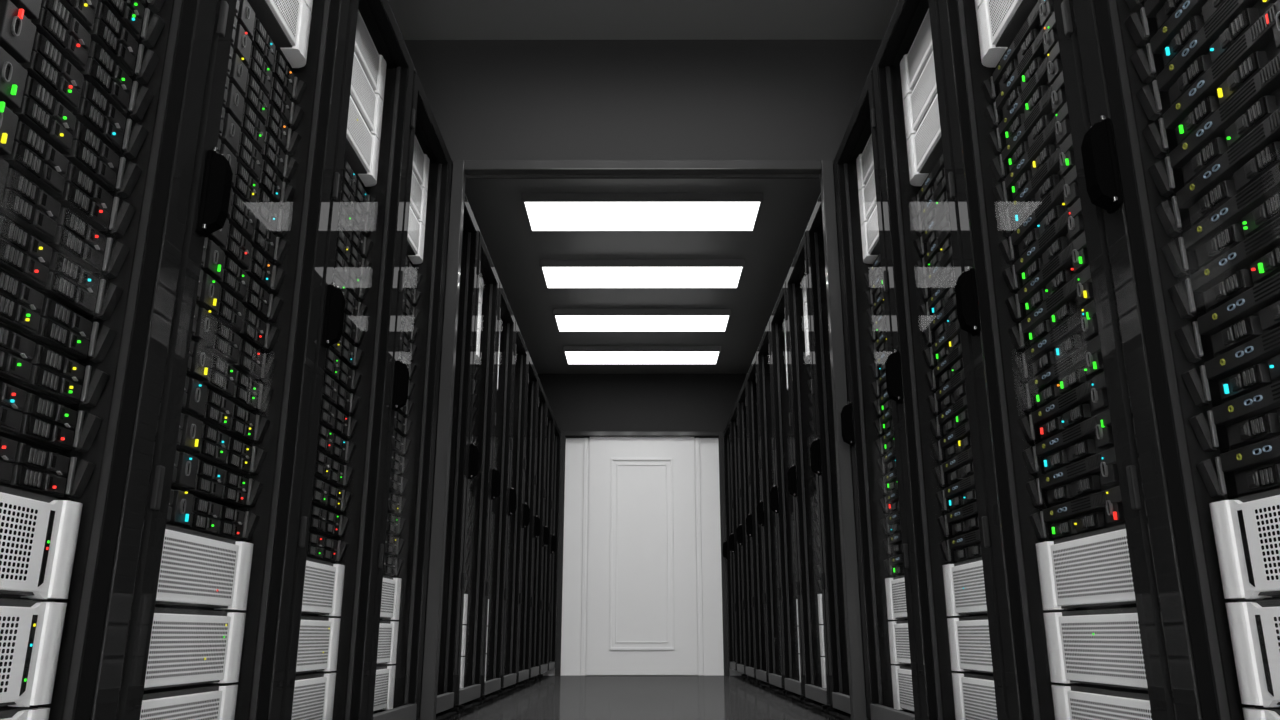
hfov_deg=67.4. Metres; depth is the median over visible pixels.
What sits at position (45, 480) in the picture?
tray
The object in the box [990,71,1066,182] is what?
server
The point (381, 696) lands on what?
vent grille
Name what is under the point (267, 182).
tray
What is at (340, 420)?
tray
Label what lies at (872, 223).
vent grille
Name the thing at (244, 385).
tray
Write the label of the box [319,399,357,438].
server
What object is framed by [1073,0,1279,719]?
tall cabinet
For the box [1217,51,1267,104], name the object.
tray
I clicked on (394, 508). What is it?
tray
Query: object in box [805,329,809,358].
server
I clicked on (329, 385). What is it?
tray
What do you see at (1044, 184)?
tray
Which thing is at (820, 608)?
server
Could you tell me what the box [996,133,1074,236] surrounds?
server
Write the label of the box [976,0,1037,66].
server
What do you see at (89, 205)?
tray
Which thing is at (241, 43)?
server
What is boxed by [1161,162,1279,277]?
server
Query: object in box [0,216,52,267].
tray
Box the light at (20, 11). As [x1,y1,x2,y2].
[18,9,23,18]
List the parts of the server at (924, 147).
panel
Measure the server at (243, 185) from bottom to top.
0.059 m
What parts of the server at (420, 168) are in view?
panel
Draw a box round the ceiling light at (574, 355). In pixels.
[563,346,720,364]
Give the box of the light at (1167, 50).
[1165,47,1169,55]
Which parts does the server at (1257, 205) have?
pull handle, panel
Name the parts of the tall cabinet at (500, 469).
cabinet frame, kick panel, panel, door handle, door, panel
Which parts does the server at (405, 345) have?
pull handle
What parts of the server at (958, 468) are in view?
pull handle, panel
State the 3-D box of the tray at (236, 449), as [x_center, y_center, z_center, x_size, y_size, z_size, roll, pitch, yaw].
[-0.783,0.172,1.873,0.020,0.026,0.106,0,-16,0]
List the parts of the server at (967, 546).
pull handle, panel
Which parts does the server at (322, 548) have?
pull handle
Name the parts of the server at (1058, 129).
pull handle, panel, port panel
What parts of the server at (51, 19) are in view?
port panel, pull handle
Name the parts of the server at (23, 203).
port panel, pull handle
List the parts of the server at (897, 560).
pull handle, panel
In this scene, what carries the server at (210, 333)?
attached to the tall cabinet at (274, 538)
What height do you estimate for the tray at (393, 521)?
0.026 m
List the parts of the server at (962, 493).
pull handle, panel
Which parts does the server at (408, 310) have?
pull handle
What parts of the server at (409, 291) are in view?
pull handle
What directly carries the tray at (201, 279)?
on the server at (227, 310)
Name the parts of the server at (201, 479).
port panel, pull handle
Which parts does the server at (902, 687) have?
panel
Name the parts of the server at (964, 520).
pull handle, panel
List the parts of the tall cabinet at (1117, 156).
door handle, door, mounting rail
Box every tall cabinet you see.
[0,0,216,719]
[115,0,349,719]
[280,0,414,719]
[366,69,451,719]
[418,162,478,719]
[445,230,499,711]
[456,282,514,708]
[479,320,527,699]
[497,352,537,692]
[512,377,546,686]
[523,400,553,682]
[534,417,559,678]
[723,418,750,678]
[729,401,760,682]
[737,378,772,687]
[746,351,787,692]
[757,320,805,699]
[769,281,829,708]
[785,230,850,719]
[806,164,868,719]
[833,68,921,719]
[872,0,1009,719]
[938,0,1176,719]
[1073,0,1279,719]
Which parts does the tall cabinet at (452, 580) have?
kick panel, panel, cabinet frame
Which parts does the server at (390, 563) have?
pull handle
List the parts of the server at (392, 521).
pull handle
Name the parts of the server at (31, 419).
pull handle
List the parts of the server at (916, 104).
panel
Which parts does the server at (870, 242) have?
panel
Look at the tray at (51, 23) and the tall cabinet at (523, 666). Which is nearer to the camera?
the tray at (51, 23)
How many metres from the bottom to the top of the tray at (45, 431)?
0.026 m
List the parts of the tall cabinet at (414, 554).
kick panel, door handle, panel, cabinet frame, panel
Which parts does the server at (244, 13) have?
port panel, pull handle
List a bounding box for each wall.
[404,40,881,161]
[537,374,746,432]
[542,433,747,675]
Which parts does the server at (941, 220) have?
pull handle, panel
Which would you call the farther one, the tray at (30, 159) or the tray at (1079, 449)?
the tray at (1079, 449)
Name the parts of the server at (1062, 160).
pull handle, panel, port panel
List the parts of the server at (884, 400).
pull handle, panel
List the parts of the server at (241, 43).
port panel, pull handle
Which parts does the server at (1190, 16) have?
pull handle, panel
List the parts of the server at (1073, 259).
pull handle, panel, port panel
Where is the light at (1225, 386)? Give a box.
[1223,384,1228,393]
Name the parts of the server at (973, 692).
panel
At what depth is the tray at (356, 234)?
2.63 m
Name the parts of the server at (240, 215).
port panel, pull handle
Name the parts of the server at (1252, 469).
pull handle, panel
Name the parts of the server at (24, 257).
pull handle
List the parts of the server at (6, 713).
panel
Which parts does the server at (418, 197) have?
panel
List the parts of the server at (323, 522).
pull handle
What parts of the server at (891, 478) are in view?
pull handle, panel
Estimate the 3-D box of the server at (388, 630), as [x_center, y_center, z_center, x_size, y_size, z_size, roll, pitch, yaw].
[-1.095,0.804,2.728,0.693,0.126,0.547,0,-16,0]
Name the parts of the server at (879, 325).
pull handle, panel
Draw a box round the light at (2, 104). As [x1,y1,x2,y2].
[0,102,4,111]
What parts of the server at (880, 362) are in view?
pull handle, panel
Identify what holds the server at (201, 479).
attached to the tall cabinet at (274, 538)
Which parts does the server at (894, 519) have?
pull handle, panel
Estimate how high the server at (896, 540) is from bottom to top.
0.059 m
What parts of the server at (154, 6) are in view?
pull handle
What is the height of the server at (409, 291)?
0.059 m
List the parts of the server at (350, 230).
pull handle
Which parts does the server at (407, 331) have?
pull handle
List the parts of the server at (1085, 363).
pull handle, panel, port panel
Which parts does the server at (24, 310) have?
pull handle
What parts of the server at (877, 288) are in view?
pull handle, panel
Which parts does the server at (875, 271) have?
pull handle, panel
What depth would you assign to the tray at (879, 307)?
3.19 m
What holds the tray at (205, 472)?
on the server at (201, 479)
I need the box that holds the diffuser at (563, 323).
[555,316,728,330]
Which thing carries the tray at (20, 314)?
on the server at (24, 310)
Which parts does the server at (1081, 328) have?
pull handle, panel, port panel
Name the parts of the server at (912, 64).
panel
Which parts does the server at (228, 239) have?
port panel, pull handle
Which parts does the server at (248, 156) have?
port panel, pull handle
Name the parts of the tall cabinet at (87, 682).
mounting rail, door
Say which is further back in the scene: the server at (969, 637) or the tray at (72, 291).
the server at (969, 637)
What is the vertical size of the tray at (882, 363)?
0.026 m
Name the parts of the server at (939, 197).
pull handle, panel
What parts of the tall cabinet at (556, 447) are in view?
kick panel, cabinet frame, door handle, door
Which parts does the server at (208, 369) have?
port panel, pull handle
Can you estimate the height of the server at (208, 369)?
0.059 m
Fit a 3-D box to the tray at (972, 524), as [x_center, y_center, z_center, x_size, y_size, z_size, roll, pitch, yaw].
[0.800,0.393,2.306,0.020,0.026,0.089,0,-16,0]
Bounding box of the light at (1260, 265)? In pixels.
[1258,263,1263,272]
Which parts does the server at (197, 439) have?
port panel, pull handle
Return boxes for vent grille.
[0,501,38,581]
[0,615,20,693]
[140,697,219,719]
[145,620,227,679]
[157,536,236,598]
[273,0,298,37]
[291,682,324,719]
[296,625,329,666]
[302,565,334,607]
[347,98,371,166]
[351,55,375,123]
[355,12,378,84]
[374,672,388,706]
[377,627,391,658]
[380,581,394,613]
[408,209,418,249]
[410,172,421,213]
[413,138,423,179]
[862,135,872,179]
[864,172,875,212]
[867,207,878,248]
[892,581,906,613]
[895,627,909,658]
[898,673,913,706]
[908,11,931,83]
[911,54,935,124]
[915,96,939,165]
[953,565,986,607]
[958,625,992,666]
[962,682,997,719]
[989,0,1014,36]
[1053,535,1134,598]
[1061,620,1146,680]
[1070,697,1151,719]
[1254,504,1279,580]
[1273,616,1279,654]
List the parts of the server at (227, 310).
port panel, pull handle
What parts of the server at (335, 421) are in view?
pull handle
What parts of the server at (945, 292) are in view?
pull handle, panel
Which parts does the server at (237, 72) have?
port panel, pull handle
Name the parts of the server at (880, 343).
pull handle, panel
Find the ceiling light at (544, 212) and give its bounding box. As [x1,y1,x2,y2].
[521,193,762,231]
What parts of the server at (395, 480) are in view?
pull handle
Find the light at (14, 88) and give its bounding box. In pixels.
[11,85,17,94]
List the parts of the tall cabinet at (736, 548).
door handle, door, cabinet frame, kick panel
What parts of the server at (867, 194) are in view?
panel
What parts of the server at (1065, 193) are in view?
pull handle, panel, port panel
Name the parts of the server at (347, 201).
pull handle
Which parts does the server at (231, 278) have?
port panel, pull handle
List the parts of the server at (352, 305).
pull handle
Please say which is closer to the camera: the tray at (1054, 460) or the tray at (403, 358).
the tray at (1054, 460)
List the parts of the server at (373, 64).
panel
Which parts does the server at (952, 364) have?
pull handle, panel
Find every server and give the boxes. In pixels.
[0,0,147,159]
[0,47,141,197]
[0,102,135,237]
[0,157,129,278]
[0,216,122,320]
[0,270,116,363]
[0,325,109,407]
[0,381,102,452]
[0,436,95,498]
[0,486,82,598]
[0,598,66,706]
[0,707,49,719]
[10,0,153,121]
[59,0,159,84]
[98,0,164,48]
[139,0,164,13]
[140,684,237,719]
[144,607,245,689]
[155,524,252,609]
[166,489,259,539]
[171,451,263,506]
[176,413,266,474]
[181,376,269,443]
[186,340,273,411]
[191,305,276,381]
[196,270,279,351]
[201,238,282,322]
[207,219,285,293]
[216,138,292,236]
[218,107,294,209]
[223,77,297,182]
[227,47,300,155]
[227,188,288,264]
[231,17,303,129]
[235,0,306,104]
[247,0,310,67]
[291,672,335,719]
[296,616,340,672]
[301,557,344,615]
[303,0,312,13]
[307,532,347,562]
[309,505,349,536]
[312,477,351,511]
[314,451,353,486]
[317,424,355,462]
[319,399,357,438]
[322,373,359,414]
[324,348,361,391]
[329,336,363,368]
[333,251,369,301]
[333,274,367,323]
[336,227,370,279]
[338,204,372,257]
[340,182,374,236]
[342,159,376,215]
[342,313,365,345]
[344,95,379,186]
[350,52,382,140]
[354,10,386,101]
[373,665,395,711]
[377,620,398,664]
[380,575,401,619]
[383,555,402,575]
[385,534,404,555]
[386,513,405,534]
[388,492,407,514]
[389,471,408,494]
[391,450,409,474]
[392,430,410,454]
[394,411,412,435]
[397,399,413,416]
[399,332,417,360]
[399,351,415,378]
[401,313,418,341]
[402,294,419,323]
[403,276,420,305]
[405,257,421,288]
[406,207,424,263]
[408,381,414,397]
[410,170,426,225]
[412,136,429,191]
[459,657,464,687]
[461,625,466,655]
[463,594,467,623]
[464,580,468,591]
[467,520,470,531]
[476,329,480,358]
[477,303,481,331]
[478,277,482,304]
[796,599,798,625]
[797,627,799,652]
[799,654,800,680]
[802,277,806,304]
[803,303,807,330]
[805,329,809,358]
[806,366,810,377]
[809,407,812,417]
[813,506,817,517]
[816,565,820,576]
[818,594,822,623]
[819,625,824,655]
[821,657,826,687]
[856,134,873,192]
[859,169,876,225]
[861,205,879,263]
[864,255,881,288]
[865,272,882,305]
[866,291,883,323]
[867,309,885,341]
[868,329,886,360]
[870,349,887,378]
[871,371,886,397]
[872,391,891,416]
[874,407,892,435]
[875,428,894,454]
[876,448,895,474]
[878,469,897,494]
[879,489,898,514]
[880,511,900,534]
[882,532,902,555]
[883,554,903,575]
[885,575,906,619]
[888,620,910,664]
[891,665,913,711]
[900,9,932,100]
[903,51,936,141]
[907,95,942,185]
[910,154,944,215]
[912,177,946,236]
[914,200,949,257]
[915,222,951,278]
[917,246,953,300]
[919,270,955,322]
[921,295,957,345]
[923,320,960,368]
[925,344,963,391]
[927,369,965,414]
[929,395,968,438]
[931,421,970,462]
[933,448,973,486]
[935,475,976,511]
[937,502,978,536]
[939,530,981,561]
[942,557,987,615]
[947,616,992,673]
[952,672,997,719]
[975,0,983,12]
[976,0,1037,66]
[981,0,1053,103]
[984,12,1057,129]
[987,42,1061,155]
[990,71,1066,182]
[993,102,1070,209]
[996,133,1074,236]
[999,165,1079,264]
[1002,198,1084,292]
[1005,231,1088,321]
[1008,266,1093,351]
[1012,300,1098,381]
[1015,336,1103,411]
[1018,372,1108,442]
[1022,409,1113,474]
[1025,447,1119,506]
[1029,486,1124,539]
[1036,524,1135,609]
[1043,607,1147,690]
[1051,684,1151,719]
[1125,0,1183,47]
[1126,0,1146,12]
[1131,0,1226,83]
[1136,0,1276,120]
[1142,0,1279,158]
[1148,53,1279,197]
[1155,108,1279,236]
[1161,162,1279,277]
[1168,217,1279,319]
[1175,272,1279,362]
[1182,326,1279,406]
[1189,381,1279,451]
[1196,436,1279,498]
[1209,488,1279,598]
[1225,599,1279,706]
[1242,707,1279,719]
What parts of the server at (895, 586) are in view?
panel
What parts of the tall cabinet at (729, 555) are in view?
door handle, door, cabinet frame, kick panel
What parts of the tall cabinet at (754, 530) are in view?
door handle, door, cabinet frame, kick panel, panel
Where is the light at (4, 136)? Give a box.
[1,133,7,143]
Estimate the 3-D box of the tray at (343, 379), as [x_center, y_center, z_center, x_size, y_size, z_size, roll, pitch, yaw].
[-0.782,0.053,2.531,0.020,0.026,0.106,0,-16,0]
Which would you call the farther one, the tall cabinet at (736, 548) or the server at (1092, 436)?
the tall cabinet at (736, 548)
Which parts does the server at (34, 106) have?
port panel, pull handle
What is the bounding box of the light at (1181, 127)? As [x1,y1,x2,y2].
[1178,125,1183,133]
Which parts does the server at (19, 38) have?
port panel, pull handle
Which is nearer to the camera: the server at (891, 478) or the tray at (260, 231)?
the tray at (260, 231)
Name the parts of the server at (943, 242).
pull handle, panel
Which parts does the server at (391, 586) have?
panel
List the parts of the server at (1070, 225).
pull handle, panel, port panel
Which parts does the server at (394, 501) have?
pull handle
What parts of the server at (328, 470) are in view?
pull handle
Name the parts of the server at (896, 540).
pull handle, panel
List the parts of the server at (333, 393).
pull handle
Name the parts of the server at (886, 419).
pull handle, panel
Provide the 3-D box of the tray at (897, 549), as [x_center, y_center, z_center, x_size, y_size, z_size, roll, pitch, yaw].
[0.801,0.588,2.985,0.020,0.026,0.089,0,-16,0]
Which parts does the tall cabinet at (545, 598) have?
kick panel, cabinet frame, door handle, door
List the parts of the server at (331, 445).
pull handle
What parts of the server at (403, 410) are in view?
pull handle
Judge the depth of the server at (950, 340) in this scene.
2.50 m
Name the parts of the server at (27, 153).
port panel, pull handle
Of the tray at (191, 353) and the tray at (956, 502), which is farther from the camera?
the tray at (956, 502)
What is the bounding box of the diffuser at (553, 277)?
[542,267,741,287]
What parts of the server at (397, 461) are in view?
pull handle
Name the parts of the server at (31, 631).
panel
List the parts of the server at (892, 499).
pull handle, panel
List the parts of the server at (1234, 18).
pull handle, panel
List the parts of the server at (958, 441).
pull handle, panel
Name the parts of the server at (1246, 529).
panel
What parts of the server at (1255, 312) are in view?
pull handle, panel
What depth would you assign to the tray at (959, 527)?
2.39 m
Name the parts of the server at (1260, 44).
pull handle, panel, port panel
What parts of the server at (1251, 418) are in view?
pull handle, panel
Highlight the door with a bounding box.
[580,437,703,675]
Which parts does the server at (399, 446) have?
pull handle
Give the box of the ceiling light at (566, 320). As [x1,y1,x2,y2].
[553,309,730,331]
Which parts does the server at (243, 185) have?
port panel, pull handle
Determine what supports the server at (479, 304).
attached to the tall cabinet at (479, 465)
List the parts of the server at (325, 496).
pull handle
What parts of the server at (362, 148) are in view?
panel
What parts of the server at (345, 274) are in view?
pull handle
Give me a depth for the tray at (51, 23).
1.30 m
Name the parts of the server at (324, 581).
panel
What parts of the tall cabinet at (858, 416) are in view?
door handle, panel, cabinet frame, panel, kick panel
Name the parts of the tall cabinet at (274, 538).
door handle, mounting rail, panel, cabinet frame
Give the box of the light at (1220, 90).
[1217,88,1222,97]
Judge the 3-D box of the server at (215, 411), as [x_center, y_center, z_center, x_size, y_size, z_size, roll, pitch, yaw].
[-1.116,0.066,1.690,0.716,0.059,0.570,0,-16,0]
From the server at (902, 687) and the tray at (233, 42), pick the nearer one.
the tray at (233, 42)
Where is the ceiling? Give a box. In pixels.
[388,0,898,373]
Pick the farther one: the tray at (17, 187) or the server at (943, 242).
the server at (943, 242)
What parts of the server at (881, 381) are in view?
pull handle, panel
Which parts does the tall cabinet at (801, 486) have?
door handle, panel, door, panel, kick panel, cabinet frame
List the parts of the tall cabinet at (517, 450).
kick panel, panel, door handle, cabinet frame, door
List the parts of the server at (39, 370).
pull handle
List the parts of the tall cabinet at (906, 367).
door handle, panel, cabinet frame, panel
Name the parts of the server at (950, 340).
pull handle, panel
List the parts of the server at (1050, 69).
pull handle, panel, port panel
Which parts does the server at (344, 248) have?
pull handle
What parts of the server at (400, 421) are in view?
pull handle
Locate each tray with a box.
[0,189,56,241]
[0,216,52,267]
[0,239,48,286]
[0,270,43,313]
[0,294,40,334]
[0,325,35,361]
[0,349,31,382]
[0,381,26,410]
[0,405,22,432]
[0,436,17,461]
[0,460,13,483]
[3,142,64,196]
[4,168,60,221]
[5,465,65,496]
[10,443,69,475]
[13,96,72,153]
[14,122,68,177]
[14,414,73,449]
[19,393,76,429]
[22,51,80,111]
[23,76,75,134]
[23,365,81,403]
[29,345,84,383]
[31,8,87,70]
[32,32,83,93]
[32,318,88,358]
[39,298,91,339]
[41,0,90,52]
[41,271,95,314]
[49,227,102,272]
[49,252,98,296]
[56,208,105,254]
[57,183,109,230]
[59,0,94,30]
[65,140,116,190]
[65,164,112,213]
[73,99,122,150]
[73,122,118,173]
[80,58,128,112]
[80,81,125,133]
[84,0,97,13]
[88,19,135,75]
[88,41,131,96]
[95,2,137,58]
[98,0,141,38]
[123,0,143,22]
[167,506,171,521]
[169,489,173,505]
[172,467,176,482]
[174,451,178,466]
[177,429,181,444]
[179,413,183,428]
[182,392,186,407]
[184,376,188,391]
[184,512,217,533]
[187,356,191,371]
[188,475,222,497]
[189,340,193,355]
[192,320,196,335]
[192,496,219,517]
[193,439,226,463]
[194,305,198,320]
[196,284,201,300]
[196,460,224,482]
[198,404,230,429]
[199,270,203,285]
[201,250,205,266]
[201,424,228,448]
[202,369,234,396]
[203,238,207,251]
[205,389,232,414]
[207,335,238,363]
[210,354,236,382]
[211,302,242,331]
[213,520,242,539]
[214,321,239,349]
[215,269,245,300]
[215,505,244,524]
[216,485,246,505]
[217,138,220,152]
[218,121,223,136]
[219,287,243,317]
[219,470,248,491]
[220,237,249,269]
[220,451,250,473]
[221,107,224,121]
[223,89,227,105]
[223,255,247,286]
[224,418,253,441]
[225,77,228,90]
[225,437,251,459]
[227,59,231,74]
[227,205,253,239]
[227,223,251,256]
[228,385,257,409]
[229,47,232,60]
[229,403,255,427]
[231,29,235,45]
[231,175,256,209]
[231,192,254,225]
[232,145,260,180]
[232,353,260,378]
[233,17,236,31]
[234,371,258,396]
[235,0,238,16]
[235,162,258,196]
[236,321,264,348]
[237,115,263,151]
[238,339,262,365]
[239,132,261,166]
[240,86,267,123]
[240,290,267,318]
[242,102,265,138]
[242,308,265,335]
[244,260,270,289]
[245,57,270,96]
[246,73,268,110]
[246,277,268,305]
[248,29,273,69]
[248,230,274,260]
[250,45,271,83]
[250,247,272,276]
[252,200,277,232]
[253,17,274,56]
[253,217,275,247]
[256,172,280,204]
[257,188,278,219]
[259,143,283,177]
[260,159,281,191]
[263,115,286,150]
[264,131,284,164]
[267,88,289,123]
[267,104,287,138]
[271,61,292,98]
[271,77,290,111]
[274,50,293,85]
[307,544,322,558]
[308,532,323,546]
[309,517,324,531]
[311,505,325,519]
[312,489,326,504]
[313,477,328,493]
[314,462,329,478]
[316,451,330,467]
[317,436,331,453]
[318,424,332,442]
[319,410,333,427]
[320,548,336,561]
[321,399,334,417]
[321,522,338,535]
[321,537,337,550]
[322,384,336,402]
[322,495,340,510]
[322,510,339,524]
[323,373,337,392]
[324,358,338,378]
[324,470,342,485]
[325,348,339,367]
[326,485,341,499]
[327,444,345,461]
[328,459,343,475]
[329,342,340,354]
[329,419,347,436]
[331,395,349,412]
[331,434,345,450]
[333,261,346,283]
[333,274,345,296]
[333,371,351,389]
[334,409,347,426]
[335,251,347,273]
[336,237,348,260]
[336,346,353,366]
[336,385,350,402]
[337,227,349,250]
[338,214,350,238]
[338,360,352,379]
[339,204,351,227]
[340,191,352,216]
[340,336,353,355]
[341,182,353,205]
[342,169,354,194]
[342,323,355,343]
[343,159,355,183]
[343,276,358,298]
[343,313,355,332]
[344,299,357,320]
[345,254,360,276]
[345,290,357,310]
[347,267,359,287]
[348,231,362,254]
[349,244,361,266]
[351,209,364,232]
[351,222,363,244]
[353,188,366,211]
[353,200,365,222]
[355,179,367,200]
[383,565,394,575]
[385,544,395,554]
[386,523,397,533]
[386,535,396,545]
[386,556,395,566]
[388,502,398,513]
[388,514,397,525]
[389,481,400,493]
[389,493,399,504]
[391,461,401,473]
[391,472,400,484]
[392,441,402,453]
[392,452,402,464]
[394,421,404,434]
[394,432,403,445]
[396,412,404,425]
[397,406,405,414]
[399,343,409,358]
[401,324,410,339]
[401,335,409,349]
[401,354,408,366]
[402,305,411,321]
[402,316,411,331]
[403,287,413,303]
[404,297,412,313]
[405,269,414,285]
[405,279,413,293]
[407,261,414,274]
[873,267,880,282]
[875,286,882,300]
[876,304,883,319]
[877,323,885,337]
[879,342,886,356]
[880,361,885,374]
[881,382,886,394]
[883,400,891,413]
[884,420,892,432]
[886,440,894,452]
[887,460,895,472]
[889,480,897,492]
[890,501,898,512]
[891,522,900,533]
[893,544,902,553]
[894,565,903,575]
[923,186,934,206]
[925,208,936,229]
[927,230,938,250]
[929,252,940,272]
[931,275,942,295]
[933,298,945,317]
[934,168,944,190]
[935,322,947,340]
[936,190,946,212]
[937,345,949,363]
[938,213,949,235]
[939,369,952,386]
[940,237,951,258]
[941,394,955,410]
[942,260,953,281]
[943,418,958,434]
[944,284,955,304]
[945,444,960,459]
[947,309,957,328]
[947,469,963,484]
[949,333,960,352]
[950,495,965,509]
[951,358,963,376]
[952,521,968,534]
[953,383,965,401]
[954,548,970,560]
[956,409,968,426]
[958,435,970,451]
[960,462,973,477]
[963,489,976,503]
[965,516,978,530]
[968,544,981,557]
[999,59,1018,91]
[1002,86,1021,117]
[1005,114,1024,143]
[1009,141,1028,171]
[1012,170,1032,199]
[1015,199,1036,227]
[1017,29,1039,63]
[1018,228,1040,256]
[1021,57,1043,91]
[1022,258,1044,285]
[1024,86,1047,119]
[1025,289,1048,314]
[1028,115,1051,147]
[1029,320,1053,344]
[1031,144,1055,176]
[1032,351,1057,375]
[1035,175,1059,205]
[1036,384,1061,406]
[1038,205,1063,235]
[1040,417,1065,438]
[1042,237,1068,266]
[1043,450,1069,471]
[1046,269,1072,297]
[1047,484,1074,504]
[1050,302,1076,328]
[1051,519,1078,537]
[1054,335,1081,361]
[1058,369,1086,393]
[1062,404,1090,427]
[1066,439,1095,461]
[1071,475,1100,496]
[1075,512,1105,532]
[1156,0,1183,28]
[1163,16,1204,65]
[1169,55,1211,103]
[1176,96,1219,142]
[1183,137,1227,182]
[1189,180,1236,223]
[1197,224,1244,265]
[1202,0,1226,22]
[1204,269,1253,308]
[1209,8,1258,63]
[1212,316,1262,353]
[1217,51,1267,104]
[1219,364,1271,398]
[1225,96,1277,147]
[1227,413,1279,445]
[1233,141,1279,190]
[1235,464,1279,493]
[1241,191,1279,235]
[1250,245,1279,282]
[1259,300,1279,329]
[1268,355,1279,378]
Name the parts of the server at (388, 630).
panel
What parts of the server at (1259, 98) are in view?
pull handle, panel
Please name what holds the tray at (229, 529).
on the server at (185, 510)
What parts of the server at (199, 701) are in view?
panel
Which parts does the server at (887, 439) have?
pull handle, panel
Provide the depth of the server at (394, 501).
3.05 m
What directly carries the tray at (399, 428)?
on the server at (400, 421)
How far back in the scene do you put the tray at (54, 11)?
1.30 m
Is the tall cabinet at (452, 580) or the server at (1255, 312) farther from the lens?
the tall cabinet at (452, 580)
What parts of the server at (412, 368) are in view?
pull handle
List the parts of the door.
panel moulding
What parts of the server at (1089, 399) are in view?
pull handle, panel, port panel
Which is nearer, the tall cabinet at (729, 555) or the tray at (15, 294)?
the tray at (15, 294)
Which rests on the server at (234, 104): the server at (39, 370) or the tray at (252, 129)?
the tray at (252, 129)
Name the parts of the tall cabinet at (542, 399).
kick panel, cabinet frame, door handle, door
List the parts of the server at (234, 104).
port panel, pull handle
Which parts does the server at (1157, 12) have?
pull handle, panel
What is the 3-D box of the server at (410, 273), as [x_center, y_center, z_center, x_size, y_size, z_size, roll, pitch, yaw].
[-1.114,-0.351,3.059,0.716,0.059,0.570,0,-16,0]
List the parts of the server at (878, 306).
pull handle, panel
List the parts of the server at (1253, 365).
pull handle, panel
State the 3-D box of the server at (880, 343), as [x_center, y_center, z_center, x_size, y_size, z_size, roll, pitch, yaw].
[1.134,-0.102,2.984,0.716,0.059,0.570,0,-16,0]
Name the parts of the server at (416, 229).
panel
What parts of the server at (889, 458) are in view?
pull handle, panel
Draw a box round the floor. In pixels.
[417,676,869,719]
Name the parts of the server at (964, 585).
panel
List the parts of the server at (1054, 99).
pull handle, panel, port panel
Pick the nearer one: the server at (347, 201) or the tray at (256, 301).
the tray at (256, 301)
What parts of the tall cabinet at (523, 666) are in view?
panel, kick panel, cabinet frame, door handle, door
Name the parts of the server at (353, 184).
pull handle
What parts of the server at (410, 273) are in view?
pull handle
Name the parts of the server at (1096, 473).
pull handle, panel, port panel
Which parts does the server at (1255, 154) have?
pull handle, panel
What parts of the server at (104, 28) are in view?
pull handle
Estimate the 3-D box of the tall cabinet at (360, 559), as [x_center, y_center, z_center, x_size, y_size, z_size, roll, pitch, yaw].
[-1.157,-0.027,2.338,1.029,1.953,0.604,0,-16,0]
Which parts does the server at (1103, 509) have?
pull handle, panel, port panel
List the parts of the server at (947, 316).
pull handle, panel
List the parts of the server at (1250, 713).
panel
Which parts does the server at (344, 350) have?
pull handle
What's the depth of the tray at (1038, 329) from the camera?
1.91 m
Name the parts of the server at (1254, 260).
pull handle, panel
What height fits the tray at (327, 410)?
0.026 m
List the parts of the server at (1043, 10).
pull handle, panel, port panel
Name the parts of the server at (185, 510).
port panel, pull handle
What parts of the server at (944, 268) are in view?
pull handle, panel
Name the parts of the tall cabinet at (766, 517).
door handle, door, cabinet frame, panel, kick panel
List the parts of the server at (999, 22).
panel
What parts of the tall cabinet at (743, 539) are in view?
door handle, door, cabinet frame, kick panel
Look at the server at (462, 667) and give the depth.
4.05 m
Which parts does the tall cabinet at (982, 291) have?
door handle, cabinet frame, panel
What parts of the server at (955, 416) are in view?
pull handle, panel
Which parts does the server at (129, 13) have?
pull handle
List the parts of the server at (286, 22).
panel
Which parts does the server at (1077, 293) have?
pull handle, panel, port panel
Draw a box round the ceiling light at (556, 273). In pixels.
[539,259,744,288]
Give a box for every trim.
[420,160,866,719]
[555,431,728,675]
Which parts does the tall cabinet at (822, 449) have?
door handle, cabinet frame, panel, kick panel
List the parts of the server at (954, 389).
pull handle, panel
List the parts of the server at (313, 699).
panel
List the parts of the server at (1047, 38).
pull handle, panel, port panel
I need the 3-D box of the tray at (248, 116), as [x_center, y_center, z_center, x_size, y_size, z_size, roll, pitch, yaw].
[-0.783,-0.482,1.942,0.020,0.026,0.106,0,-16,0]
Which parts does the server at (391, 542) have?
pull handle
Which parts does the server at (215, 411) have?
port panel, pull handle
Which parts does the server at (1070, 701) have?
panel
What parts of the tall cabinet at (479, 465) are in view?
cabinet frame, kick panel, panel, door handle, panel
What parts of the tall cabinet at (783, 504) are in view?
door handle, panel, door, cabinet frame, panel, kick panel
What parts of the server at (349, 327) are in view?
pull handle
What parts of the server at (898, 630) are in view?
panel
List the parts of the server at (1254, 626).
panel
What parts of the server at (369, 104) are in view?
panel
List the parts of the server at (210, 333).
port panel, pull handle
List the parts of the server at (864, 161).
panel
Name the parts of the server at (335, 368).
pull handle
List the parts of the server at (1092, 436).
pull handle, panel, port panel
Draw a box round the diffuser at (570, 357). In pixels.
[565,352,718,363]
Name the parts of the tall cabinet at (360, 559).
door handle, panel, cabinet frame, panel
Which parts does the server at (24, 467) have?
pull handle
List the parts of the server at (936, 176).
pull handle, panel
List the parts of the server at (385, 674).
panel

